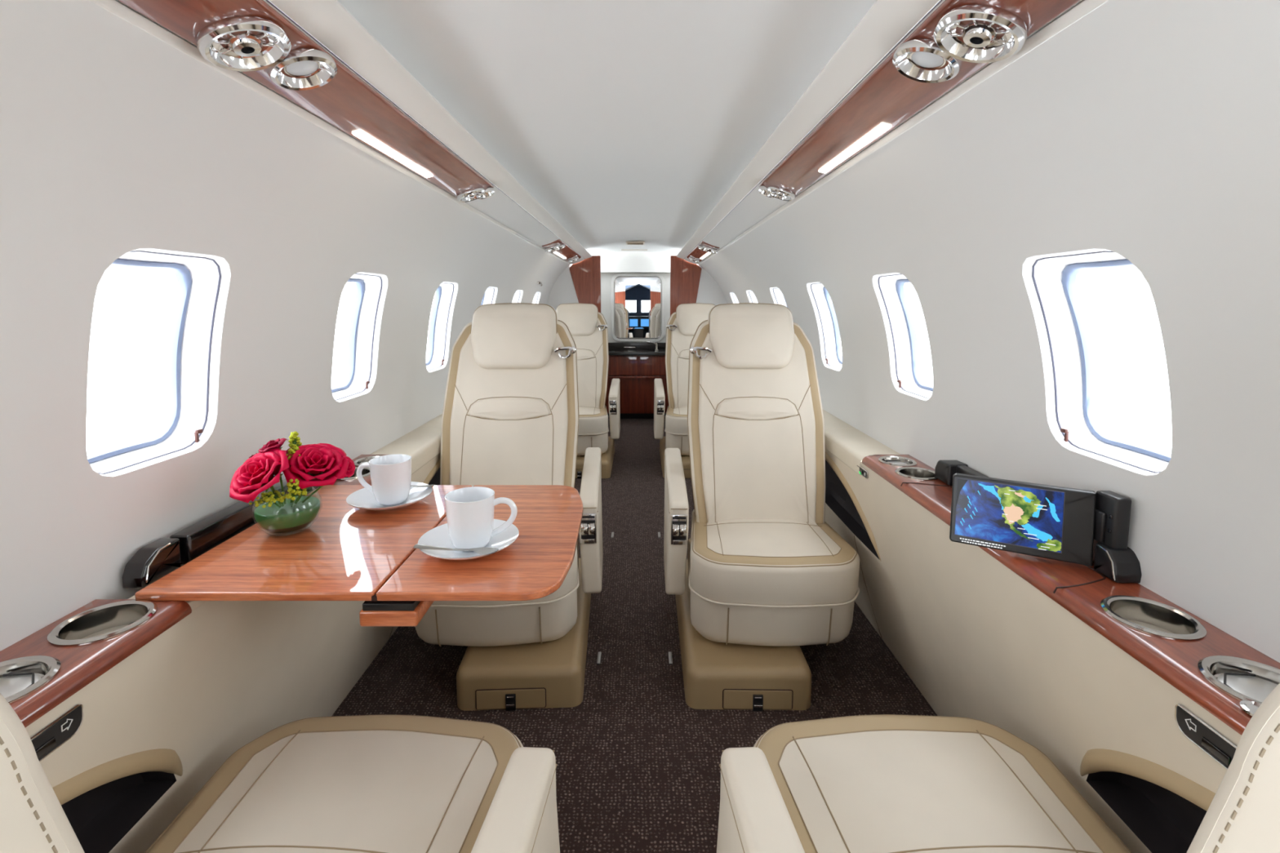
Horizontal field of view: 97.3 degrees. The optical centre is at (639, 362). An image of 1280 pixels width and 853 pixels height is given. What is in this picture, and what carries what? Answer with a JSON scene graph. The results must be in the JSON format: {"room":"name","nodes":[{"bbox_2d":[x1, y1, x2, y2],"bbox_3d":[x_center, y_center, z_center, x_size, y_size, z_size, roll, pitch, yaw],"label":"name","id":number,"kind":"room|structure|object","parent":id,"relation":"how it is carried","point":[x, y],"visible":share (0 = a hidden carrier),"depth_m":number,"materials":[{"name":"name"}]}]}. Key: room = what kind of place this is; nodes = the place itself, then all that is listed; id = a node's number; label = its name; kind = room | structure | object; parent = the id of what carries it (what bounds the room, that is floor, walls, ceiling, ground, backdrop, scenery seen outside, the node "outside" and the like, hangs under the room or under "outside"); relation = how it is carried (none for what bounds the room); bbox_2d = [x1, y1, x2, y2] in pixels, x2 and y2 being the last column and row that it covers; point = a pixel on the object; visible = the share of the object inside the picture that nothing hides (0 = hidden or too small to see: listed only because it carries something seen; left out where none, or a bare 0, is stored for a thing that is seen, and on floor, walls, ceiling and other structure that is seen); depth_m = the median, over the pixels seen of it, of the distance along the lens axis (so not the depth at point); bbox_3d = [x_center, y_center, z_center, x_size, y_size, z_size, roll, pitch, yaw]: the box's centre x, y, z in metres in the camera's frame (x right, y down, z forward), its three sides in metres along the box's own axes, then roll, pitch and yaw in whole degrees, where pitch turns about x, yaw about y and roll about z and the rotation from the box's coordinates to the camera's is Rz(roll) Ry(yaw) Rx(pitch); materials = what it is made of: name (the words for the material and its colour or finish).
{"room":"aircraft cabin","nodes":[
{"label":"aircraft cabin","id":0,"kind":"room"},
{"bbox_2d":[0,0,569,852],"bbox_3d":[-0.692,0.167,2.027,0.240,1.385,5.419,0,6,0],"label":"wall","id":1,"kind":"structure","parent":0,"point":[116,140],"depth_m":0.85,"materials":[{"name":"white plastic"}]},
{"bbox_2d":[30,703,83,762],"bbox_3d":[-0.659,0.422,0.624,0.006,0.034,0.087,0,6,0],"label":"switch plate","id":2,"kind":"object","parent":1,"relation":"attached to","point":[63,729],"visible":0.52,"depth_m":0.64,"materials":[{"name":"black plastic"}]},
{"bbox_2d":[35,737,56,758],"bbox_3d":[-0.657,0.427,0.619,0.003,0.010,0.030,0,6,0],"label":"rocker switch","id":3,"kind":"object","parent":2,"relation":"attached to","point":[44,746],"depth_m":0.62,"materials":[{"name":"black plastic"}]},
{"bbox_2d":[0,599,191,727],"bbox_3d":[-0.730,0.393,0.646,0.149,0.066,0.362,0,6,0],"label":"wood ledge","id":4,"kind":"object","parent":1,"relation":"attached to","point":[46,668],"visible":0.91,"depth_m":0.70,"materials":[{"name":"brown wood"}]},
{"bbox_2d":[87,248,231,476],"bbox_3d":[-0.810,-0.004,0.927,0.140,0.352,0.254,0,6,0],"label":"window","id":5,"kind":"structure","parent":1,"relation":"in","point":[196,327],"depth_m":1.03,"materials":[{"name":"white plastic"}]},
{"bbox_2d":[122,471,322,588],"bbox_3d":[-0.768,0.293,1.126,0.038,0.053,0.542,0,6,0],"label":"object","id":6,"kind":"object","parent":1,"relation":"attached to","point":[160,557],"visible":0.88,"depth_m":0.94,"materials":[{"name":"black"}]},
{"bbox_2d":[88,0,516,234],"bbox_3d":[-0.563,-0.365,0.464,0.014,0.010,4.200,0,6,0],"label":"trim","id":7,"kind":"structure","parent":1,"relation":"attached to","point":[113,6],"depth_m":0.83,"materials":[{"name":"white plastic"}]},
{"bbox_2d":[118,0,494,202],"bbox_3d":[-0.493,-0.438,1.010,0.113,0.059,1.500,0,6,0],"label":"panel","id":8,"kind":"object","parent":1,"relation":"attached to","point":[251,37],"visible":1,"depth_m":0.81,"materials":[{"name":"brown wood"}]},
{"bbox_2d":[196,15,291,71],"bbox_3d":[-0.496,-0.400,0.710,0.097,0.046,0.103,0,6,0],"label":"air vent","id":9,"kind":"object","parent":8,"relation":"attached to","point":[242,43],"depth_m":0.70,"materials":[{"name":"silver metal"}]},
{"bbox_2d":[267,48,337,90],"bbox_3d":[-0.480,-0.417,0.804,0.086,0.042,0.090,0,6,0],"label":"light","id":10,"kind":"object","parent":8,"relation":"attached to","point":[302,69],"depth_m":0.80,"materials":[{"name":"white metal"}]},
{"bbox_2d":[457,186,485,202],"bbox_3d":[-0.501,-0.500,1.677,0.082,0.041,0.086,0,6,0],"label":"air vent","id":11,"kind":"object","parent":8,"relation":"attached to","point":[470,193],"depth_m":1.66,"materials":[{"name":"silver metal"}]},
{"bbox_2d":[475,187,494,199],"bbox_3d":[-0.471,-0.516,1.720,0.058,0.032,0.060,0,6,0],"label":"light","id":12,"kind":"object","parent":8,"relation":"attached to","point":[489,192],"depth_m":1.71,"materials":[{"name":"white metal"}]},
{"bbox_2d":[115,0,584,264],"bbox_3d":[-0.507,-0.498,1.496,0.129,0.050,6.280,0,6,0],"label":"trim","id":13,"kind":"structure","parent":1,"relation":"attached to","point":[499,206],"depth_m":2.06,"materials":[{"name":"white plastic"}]},
{"bbox_2d":[128,484,582,626],"bbox_3d":[-0.436,0.335,1.063,0.652,0.053,0.491,0,6,0],"label":"folding table","id":14,"kind":"object","parent":1,"relation":"attached to","point":[349,553],"visible":0.69,"depth_m":0.91,"materials":[{"name":"brown wood"}]},
{"bbox_2d":[252,486,322,536],"bbox_3d":[-0.648,0.274,1.039,0.111,0.074,0.111,0,6,0],"label":"glass vase","id":15,"kind":"object","parent":14,"relation":"on","point":[286,518],"visible":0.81,"depth_m":1.01,"materials":[{"name":"green glass"}]},
{"bbox_2d":[229,448,288,506],"bbox_3d":[-0.662,0.212,0.984,0.105,0.109,0.083,0,6,1],"label":"rose","id":16,"kind":"object","parent":15,"relation":"in","point":[256,474],"visible":1,"depth_m":0.97,"materials":[{"name":"red plant"}]},
{"bbox_2d":[248,489,288,508],"bbox_3d":[-0.648,0.246,0.992,0.051,0.036,0.065,0,6,0],"label":"sprig","id":17,"kind":"object","parent":15,"relation":"in","point":[266,496],"visible":1,"depth_m":0.98,"materials":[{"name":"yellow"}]},
{"bbox_2d":[257,438,287,504],"bbox_3d":[-0.666,0.200,1.030,0.045,0.122,0.050,-1,6,-7],"label":"rose","id":18,"kind":"object","parent":15,"relation":"in","point":[272,444],"visible":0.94,"depth_m":1.02,"materials":[{"name":"red plant"}]},
{"bbox_2d":[286,446,300,502],"bbox_3d":[-0.635,0.207,1.039,0.031,0.103,0.034,-2,6,-20],"label":"sprig","id":19,"kind":"object","parent":15,"relation":"in","point":[290,451],"visible":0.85,"depth_m":1.03,"materials":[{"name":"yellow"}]},
{"bbox_2d":[288,431,302,448],"bbox_3d":[-0.647,0.192,1.058,0.022,0.128,0.026,2,6,21],"label":"sprig","id":20,"kind":"object","parent":15,"relation":"in","point":[294,441],"visible":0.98,"depth_m":1.05,"materials":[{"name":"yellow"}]},
{"bbox_2d":[285,478,306,506],"bbox_3d":[-0.613,0.234,0.999,0.044,0.059,0.031,2,6,20],"label":"sprig","id":21,"kind":"object","parent":15,"relation":"in","point":[293,488],"visible":1,"depth_m":0.99,"materials":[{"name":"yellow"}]},
{"bbox_2d":[282,443,349,503],"bbox_3d":[-0.596,0.208,1.038,0.105,0.107,0.096,0,6,3],"label":"rose","id":22,"kind":"object","parent":15,"relation":"in","point":[313,460],"visible":0.99,"depth_m":1.03,"materials":[{"name":"red plant"}]},
{"bbox_2d":[302,456,355,502],"bbox_3d":[-0.579,0.219,1.048,0.092,0.082,0.034,-3,7,-28],"label":"rose","id":23,"kind":"object","parent":15,"relation":"in","point":[350,471],"visible":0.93,"depth_m":1.06,"materials":[{"name":"red plant"}]},
{"bbox_2d":[346,481,432,510],"bbox_3d":[-0.520,0.285,1.178,0.165,0.022,0.165,0,6,0],"label":"saucer","id":24,"kind":"object","parent":14,"relation":"on","point":[363,499],"visible":0.63,"depth_m":1.18,"materials":[{"name":"white ceramic"}]},
{"bbox_2d":[356,453,411,505],"bbox_3d":[-0.531,0.247,1.172,0.109,0.090,0.082,-2,6,-21],"label":"coffee mug","id":25,"kind":"object","parent":24,"relation":"on","point":[390,474],"visible":1,"depth_m":1.15,"materials":[{"name":"white ceramic"}]},
{"bbox_2d":[410,484,434,487],"bbox_3d":[-0.515,0.270,1.230,0.139,0.011,0.028,1,6,8],"label":"teaspoon","id":26,"kind":"object","parent":24,"relation":"on","point":[424,486],"visible":0.37,"depth_m":1.22,"materials":[{"name":"grey metal"}]},
{"bbox_2d":[417,519,519,559],"bbox_3d":[-0.290,0.308,0.963,0.165,0.022,0.165,0,6,0],"label":"saucer","id":27,"kind":"object","parent":14,"relation":"on","point":[438,536],"visible":0.56,"depth_m":0.96,"materials":[{"name":"white ceramic"}]},
{"bbox_2d":[413,543,498,555],"bbox_3d":[-0.296,0.303,0.911,0.139,0.011,0.028,1,6,5],"label":"teaspoon","id":28,"kind":"object","parent":27,"relation":"on","point":[482,550],"visible":1,"depth_m":0.91,"materials":[{"name":"grey metal"}]},
{"bbox_2d":[444,486,517,551],"bbox_3d":[-0.277,0.268,0.971,0.109,0.090,0.082,-5,8,-37],"label":"coffee mug","id":29,"kind":"object","parent":27,"relation":"on","point":[469,511],"visible":0.94,"depth_m":0.94,"materials":[{"name":"white ceramic"}]},
{"bbox_2d":[331,271,387,402],"bbox_3d":[-0.810,-0.072,1.573,0.140,0.352,0.254,0,6,0],"label":"window","id":30,"kind":"structure","parent":1,"relation":"in","point":[371,288],"depth_m":1.69,"materials":[{"name":"white plastic"}]},
{"bbox_2d":[333,454,386,484],"bbox_3d":[-0.730,0.304,1.465,0.149,0.060,0.306,0,6,0],"label":"wood ledge","id":31,"kind":"object","parent":1,"relation":"attached to","point":[353,480],"visible":0.27,"depth_m":1.46,"materials":[{"name":"brown wood"}]},
{"bbox_2d":[426,281,457,372],"bbox_3d":[-0.810,-0.140,2.220,0.140,0.352,0.254,0,6,0],"label":"window","id":32,"kind":"structure","parent":1,"relation":"in","point":[442,315],"depth_m":2.33,"materials":[{"name":"white plastic"}]},
{"bbox_2d":[480,286,497,305],"bbox_3d":[-0.810,-0.208,2.866,0.140,0.352,0.254,0,6,0],"label":"window","id":33,"kind":"structure","parent":1,"relation":"in","point":[491,293],"depth_m":2.97,"materials":[{"name":"white glass"}]},
{"bbox_2d":[511,289,523,302],"bbox_3d":[-0.810,-0.276,3.513,0.140,0.352,0.254,0,6,0],"label":"window","id":34,"kind":"structure","parent":1,"relation":"in","point":[517,296],"depth_m":3.62,"materials":[{"name":"white"}]},
{"bbox_2d":[532,292,541,303],"bbox_3d":[-0.810,-0.344,4.159,0.140,0.352,0.254,0,6,0],"label":"window","id":35,"kind":"structure","parent":1,"relation":"in","point":[536,298],"depth_m":4.27,"materials":[{"name":"white glass"}]},
{"bbox_2d":[541,239,581,262],"bbox_3d":[-0.496,-0.725,3.755,0.116,0.062,1.221,0,6,0],"label":"panel","id":36,"kind":"object","parent":1,"relation":"attached to","point":[557,247],"visible":1,"depth_m":3.56,"materials":[{"name":"brown wood"}]},
{"bbox_2d":[544,244,560,252],"bbox_3d":[-0.507,-0.667,3.288,0.094,0.045,0.098,0,6,0],"label":"air vent","id":37,"kind":"object","parent":36,"relation":"attached to","point":[555,246],"depth_m":3.26,"materials":[{"name":"silver metal"}]},
{"bbox_2d":[555,244,565,249],"bbox_3d":[-0.473,-0.689,3.366,0.062,0.034,0.064,0,6,0],"label":"light","id":38,"kind":"object","parent":36,"relation":"attached to","point":[562,246],"depth_m":3.35,"materials":[{"name":"white metal"}]},
{"bbox_2d":[568,257,578,262],"bbox_3d":[-0.494,-0.770,4.223,0.082,0.041,0.086,0,6,0],"label":"air vent","id":39,"kind":"object","parent":36,"relation":"attached to","point":[575,259],"depth_m":4.19,"materials":[{"name":"silver metal"}]},
{"bbox_2d":[337,0,875,255],"bbox_3d":[-0.042,-0.651,1.827,0.840,0.054,6.970,0,6,0],"label":"ceiling","id":40,"kind":"structure","parent":0,"point":[625,121],"depth_m":1.21,"materials":[{"name":"white plastic"}]},
{"bbox_2d":[269,0,591,258],"bbox_3d":[-0.429,-0.561,1.484,0.086,0.084,6.270,0,6,0],"label":"ceiling light strip","id":41,"kind":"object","parent":40,"relation":"attached to","point":[328,21],"depth_m":0.97,"materials":[{"name":"white plastic"}]},
{"bbox_2d":[621,248,647,250],"bbox_3d":[-0.042,-0.944,4.727,0.220,0.010,0.050,0,6,0],"label":"recessed light","id":42,"kind":"object","parent":40,"relation":"in","point":[621,249],"visible":1,"depth_m":4.70,"materials":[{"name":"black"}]},
{"bbox_2d":[626,241,644,244],"bbox_3d":[-0.032,-0.942,4.446,0.145,0.010,0.160,0,6,0],"label":"ceiling vent","id":43,"kind":"object","parent":40,"relation":"in","point":[627,242],"visible":1,"depth_m":4.40,"materials":[{"name":"beige plastic"}]},
{"bbox_2d":[676,0,939,258],"bbox_3d":[0.345,-0.561,1.484,0.086,0.084,6.270,0,6,0],"label":"ceiling light strip","id":44,"kind":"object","parent":40,"relation":"attached to","point":[886,22],"depth_m":0.96,"materials":[{"name":"white plastic"}]},
{"bbox_2d":[331,418,937,852],"bbox_3d":[-0.012,0.866,2.001,1.660,0.001,7.000,0,6,0],"label":"floor","id":45,"kind":"structure","parent":0,"point":[638,771],"depth_m":1.52,"materials":[{"name":"carpet"}]},
{"bbox_2d":[0,693,559,852],"bbox_3d":[-0.379,0.479,0.549,0.573,1.072,0.941,0,6,2],"label":"seat","id":46,"kind":"object","parent":45,"relation":"on","point":[362,784],"visible":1,"depth_m":0.76,"materials":[{"name":"beige leather"}]},
{"bbox_2d":[145,715,523,852],"bbox_3d":[-0.413,0.679,0.676,0.486,0.135,0.611,0,6,2],"label":"seat cushion","id":47,"kind":"object","parent":46,"relation":"on","point":[362,784],"depth_m":0.80,"materials":[{"name":"beige leather"}]},
{"bbox_2d":[414,302,602,711],"bbox_3d":[-0.394,0.350,1.797,0.547,1.069,0.751,0,6,-3],"label":"seat","id":48,"kind":"object","parent":45,"relation":"on","point":[510,415],"visible":0.61,"depth_m":1.82,"materials":[{"name":"beige leather"}]},
{"bbox_2d":[430,544,578,608],"bbox_3d":[-0.422,0.570,1.723,0.486,0.135,0.451,0,6,-3],"label":"seat cushion","id":49,"kind":"object","parent":48,"relation":"on","point":[570,585],"depth_m":1.53,"materials":[{"name":"beige leather"}]},
{"bbox_2d":[449,333,568,486],"bbox_3d":[-0.430,0.213,1.873,0.385,0.623,0.276,0,6,-3],"label":"cushion","id":50,"kind":"object","parent":48,"relation":"on","point":[508,392],"depth_m":1.86,"materials":[{"name":"beige leather"}]},
{"bbox_2d":[555,302,620,478],"bbox_3d":[-0.405,0.143,3.765,0.547,1.069,0.751,0,6,0],"label":"seat","id":51,"kind":"object","parent":45,"relation":"on","point":[588,326],"visible":0.55,"depth_m":3.79,"materials":[{"name":"beige leather"}]},
{"bbox_2d":[572,318,603,408],"bbox_3d":[-0.437,0.006,3.843,0.385,0.623,0.276,0,6,0],"label":"cushion","id":52,"kind":"object","parent":51,"relation":"on","point":[587,333],"depth_m":3.82,"materials":[{"name":"beige leather"}]},
{"bbox_2d":[577,405,608,435],"bbox_3d":[-0.437,0.362,3.692,0.486,0.135,0.451,0,6,0],"label":"seat cushion","id":53,"kind":"object","parent":51,"relation":"on","point":[593,420],"depth_m":3.51,"materials":[{"name":"beige leather"}]},
{"bbox_2d":[596,652,601,664],"bbox_3d":[-0.122,0.893,1.703,0.011,0.006,0.055,0,6,0],"label":"track","id":54,"kind":"object","parent":45,"relation":"on","point":[598,659],"visible":1,"depth_m":1.70,"materials":[{"name":"grey metal"}]},
{"bbox_2d":[604,342,668,418],"bbox_3d":[-0.032,0.174,5.240,0.840,0.699,0.310,0,6,0],"label":"vanity cabinet","id":55,"kind":"object","parent":45,"relation":"on","point":[637,366],"visible":0.46,"depth_m":5.16,"materials":[{"name":"brown wood"}]},
{"bbox_2d":[646,341,658,351],"bbox_3d":[0.123,-0.150,5.152,0.117,0.091,0.036,-4,7,-31],"label":"faucet","id":56,"kind":"object","parent":55,"relation":"on","point":[654,343],"visible":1,"depth_m":5.16,"materials":[{"name":"silver metal"}]},
{"bbox_2d":[668,652,672,664],"bbox_3d":[0.094,0.893,1.703,0.011,0.006,0.055,0,6,0],"label":"track","id":57,"kind":"object","parent":45,"relation":"on","point":[670,659],"visible":1,"depth_m":1.70,"materials":[{"name":"grey metal"}]},
{"bbox_2d":[653,302,715,478],"bbox_3d":[0.372,0.143,3.765,0.547,1.069,0.751,0,6,0],"label":"seat","id":58,"kind":"object","parent":45,"relation":"on","point":[682,324],"visible":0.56,"depth_m":3.80,"materials":[{"name":"beige leather"}]},
{"bbox_2d":[664,405,688,435],"bbox_3d":[0.404,0.362,3.692,0.486,0.135,0.451,0,6,0],"label":"seat cushion","id":59,"kind":"object","parent":58,"relation":"on","point":[676,417],"depth_m":3.52,"materials":[{"name":"beige leather"}]},
{"bbox_2d":[670,318,693,408],"bbox_3d":[0.404,0.006,3.843,0.385,0.623,0.276,0,6,0],"label":"cushion","id":60,"kind":"object","parent":58,"relation":"on","point":[682,330],"depth_m":3.83,"materials":[{"name":"beige leather"}]},
{"bbox_2d":[663,302,859,711],"bbox_3d":[0.355,0.350,1.796,0.547,1.069,0.751,0,6,1],"label":"seat","id":61,"kind":"object","parent":45,"relation":"on","point":[764,576],"visible":1,"depth_m":1.75,"materials":[{"name":"beige leather"}]},
{"bbox_2d":[698,333,817,524],"bbox_3d":[0.389,0.213,1.874,0.385,0.623,0.276,0,6,1],"label":"cushion","id":62,"kind":"object","parent":61,"relation":"on","point":[757,392],"depth_m":1.85,"materials":[{"name":"beige leather"}]},
{"bbox_2d":[688,508,859,608],"bbox_3d":[0.386,0.570,1.723,0.486,0.135,0.451,0,6,1],"label":"seat cushion","id":63,"kind":"object","parent":61,"relation":"on","point":[738,560],"depth_m":1.55,"materials":[{"name":"beige leather"}]},
{"bbox_2d":[716,683,1279,852],"bbox_3d":[0.376,0.479,0.549,0.573,1.072,0.941,0,6,-2],"label":"seat","id":64,"kind":"object","parent":45,"relation":"on","point":[882,783],"visible":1,"depth_m":0.76,"materials":[{"name":"beige leather"}]},
{"bbox_2d":[753,714,1131,852],"bbox_3d":[0.410,0.679,0.676,0.486,0.135,0.611,0,6,-2],"label":"seat cushion","id":65,"kind":"object","parent":64,"relation":"on","point":[882,783],"depth_m":0.80,"materials":[{"name":"beige leather"}]},
{"bbox_2d":[546,251,727,342],"bbox_3d":[-0.012,-0.237,5.028,1.610,1.560,0.650,0,6,0],"label":"wall","id":66,"kind":"structure","parent":0,"point":[611,264],"depth_m":5.18,"materials":[{"name":"white plastic"}]},
{"bbox_2d":[568,255,701,315],"bbox_3d":[-0.032,-0.161,4.701,1.089,1.438,0.014,0,6,0],"label":"wall","id":67,"kind":"structure","parent":66,"relation":"attached to","point":[685,276],"depth_m":4.64,"materials":[{"name":"brown wood"}]},
{"bbox_2d":[608,342,666,349],"bbox_3d":[-0.032,-0.156,5.341,0.800,0.064,0.031,0,6,0],"label":"backsplash","id":68,"kind":"structure","parent":66,"relation":"attached to","point":[611,345],"depth_m":5.34,"materials":[{"name":"grey stone"}]},
{"bbox_2d":[610,272,665,342],"bbox_3d":[-0.014,-0.518,5.312,0.508,0.648,0.026,0,6,0],"label":"mirror","id":69,"kind":"object","parent":66,"relation":"attached to","point":[637,299],"visible":1,"depth_m":5.31,"materials":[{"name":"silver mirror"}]},
{"bbox_2d":[698,0,1279,852],"bbox_3d":[0.638,0.213,1.581,0.300,1.385,6.316,0,6,0],"label":"wall","id":70,"kind":"structure","parent":0,"point":[1145,132],"depth_m":0.83,"materials":[{"name":"white plastic"}]},
{"bbox_2d":[686,240,719,262],"bbox_3d":[0.412,-0.730,3.804,0.115,0.062,1.121,0,6,0],"label":"panel","id":71,"kind":"object","parent":70,"relation":"attached to","point":[703,250],"visible":1,"depth_m":3.64,"materials":[{"name":"brown wood"}]},
{"bbox_2d":[688,257,699,262],"bbox_3d":[0.410,-0.770,4.223,0.082,0.041,0.086,0,6,0],"label":"air vent","id":72,"kind":"object","parent":71,"relation":"attached to","point":[692,259],"depth_m":4.19,"materials":[{"name":"silver metal"}]},
{"bbox_2d":[697,245,707,251],"bbox_3d":[0.389,-0.697,3.446,0.062,0.034,0.064,0,6,0],"label":"light","id":73,"kind":"object","parent":71,"relation":"attached to","point":[699,246],"depth_m":3.42,"materials":[{"name":"white metal"}]},
{"bbox_2d":[702,245,717,253],"bbox_3d":[0.423,-0.675,3.368,0.094,0.045,0.098,0,6,0],"label":"air vent","id":74,"kind":"object","parent":71,"relation":"attached to","point":[709,249],"depth_m":3.34,"materials":[{"name":"silver metal"}]},
{"bbox_2d":[729,292,738,303],"bbox_3d":[0.775,-0.354,4.254,0.163,0.352,0.254,0,6,0],"label":"window","id":75,"kind":"structure","parent":70,"relation":"in","point":[734,298],"depth_m":4.36,"materials":[{"name":"white glass"}]},
{"bbox_2d":[746,289,757,302],"bbox_3d":[0.775,-0.284,3.590,0.163,0.352,0.254,0,6,0],"label":"window","id":76,"kind":"structure","parent":70,"relation":"in","point":[752,298],"depth_m":3.70,"materials":[{"name":"white"}]},
{"bbox_2d":[769,286,787,307],"bbox_3d":[0.775,-0.214,2.926,0.163,0.352,0.254,0,6,0],"label":"window","id":77,"kind":"structure","parent":70,"relation":"in","point":[778,298],"depth_m":3.03,"materials":[{"name":"white"}]},
{"bbox_2d":[806,281,842,371],"bbox_3d":[0.775,-0.144,2.261,0.163,0.352,0.254,0,6,0],"label":"window","id":78,"kind":"structure","parent":70,"relation":"in","point":[825,315],"depth_m":2.38,"materials":[{"name":"white"}]},
{"bbox_2d":[856,464,867,479],"bbox_3d":[0.634,0.311,1.604,0.006,0.024,0.079,0,6,0],"label":"switch plate","id":79,"kind":"object","parent":70,"relation":"attached to","point":[863,472],"visible":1,"depth_m":1.59,"materials":[{"name":"silver plastic"}]},
{"bbox_2d":[683,0,1084,264],"bbox_3d":[0.423,-0.498,1.496,0.129,0.050,6.280,0,6,0],"label":"trim","id":80,"kind":"structure","parent":70,"relation":"attached to","point":[755,206],"depth_m":2.02,"materials":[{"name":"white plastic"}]},
{"bbox_2d":[872,272,933,400],"bbox_3d":[0.775,-0.074,1.597,0.163,0.352,0.254,0,6,0],"label":"window","id":81,"kind":"structure","parent":70,"relation":"in","point":[902,340],"depth_m":1.71,"materials":[{"name":"white"}]},
{"bbox_2d":[758,0,1080,200],"bbox_3d":[0.409,-0.435,0.990,0.113,0.059,1.500,0,6,0],"label":"panel","id":82,"kind":"object","parent":70,"relation":"attached to","point":[960,37],"visible":1,"depth_m":0.81,"materials":[{"name":"brown wood"}]},
{"bbox_2d":[758,186,777,197],"bbox_3d":[0.387,-0.514,1.696,0.058,0.032,0.060,0,6,0],"label":"light","id":83,"kind":"object","parent":82,"relation":"attached to","point":[763,190],"depth_m":1.68,"materials":[{"name":"white metal"}]},
{"bbox_2d":[766,185,795,200],"bbox_3d":[0.417,-0.498,1.657,0.082,0.041,0.086,0,6,0],"label":"air vent","id":84,"kind":"object","parent":82,"relation":"attached to","point":[780,192],"depth_m":1.64,"materials":[{"name":"silver metal"}]},
{"bbox_2d":[892,39,962,83],"bbox_3d":[0.396,-0.414,0.776,0.086,0.042,0.090,0,6,0],"label":"light","id":85,"kind":"object","parent":82,"relation":"attached to","point":[922,60],"depth_m":0.77,"materials":[{"name":"white metal"}]},
{"bbox_2d":[933,4,1027,62],"bbox_3d":[0.412,-0.397,0.684,0.097,0.046,0.103,0,6,0],"label":"air vent","id":86,"kind":"object","parent":82,"relation":"attached to","point":[968,33],"depth_m":0.68,"materials":[{"name":"silver metal"}]},
{"bbox_2d":[743,0,1107,234],"bbox_3d":[0.479,-0.365,0.464,0.014,0.010,4.200,0,6,0],"label":"trim","id":87,"kind":"structure","parent":70,"relation":"attached to","point":[1085,6],"depth_m":0.82,"materials":[{"name":"white plastic"}]},
{"bbox_2d":[934,460,1141,582],"bbox_3d":[0.664,0.250,1.124,0.218,0.126,0.532,0,6,0],"label":"monitor","id":88,"kind":"object","parent":70,"relation":"attached to","point":[1081,526],"visible":1,"depth_m":0.94,"materials":[{"name":"black plastic"}]},
{"bbox_2d":[955,479,1064,552],"bbox_3d":[0.632,0.260,0.966,0.153,0.099,0.015,3,7,29],"label":"picture","id":89,"kind":"object","parent":88,"relation":"attached to","point":[1000,514],"depth_m":0.96,"materials":[{"name":"multicoloured"}]},
{"bbox_2d":[862,454,1279,735],"bbox_3d":[0.704,0.352,1.042,0.151,0.066,1.158,0,6,0],"label":"wood ledge","id":90,"kind":"object","parent":70,"relation":"attached to","point":[1229,678],"visible":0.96,"depth_m":0.77,"materials":[{"name":"brown wood"}]},
{"bbox_2d":[1022,248,1171,475],"bbox_3d":[0.775,-0.004,0.933,0.163,0.352,0.254,0,6,0],"label":"window","id":91,"kind":"structure","parent":70,"relation":"in","point":[1067,350],"depth_m":1.04,"materials":[{"name":"white plastic"}]},
{"bbox_2d":[1174,703,1236,769],"bbox_3d":[0.635,0.422,0.624,0.006,0.034,0.087,0,6,0],"label":"switch plate","id":92,"kind":"object","parent":70,"relation":"attached to","point":[1220,748],"visible":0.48,"depth_m":0.63,"materials":[{"name":"black plastic"}]},
{"bbox_2d":[1200,737,1231,765],"bbox_3d":[0.633,0.427,0.619,0.003,0.010,0.030,0,6,0],"label":"rocker switch","id":93,"kind":"object","parent":92,"relation":"attached to","point":[1214,747],"depth_m":0.62,"materials":[{"name":"black plastic"}]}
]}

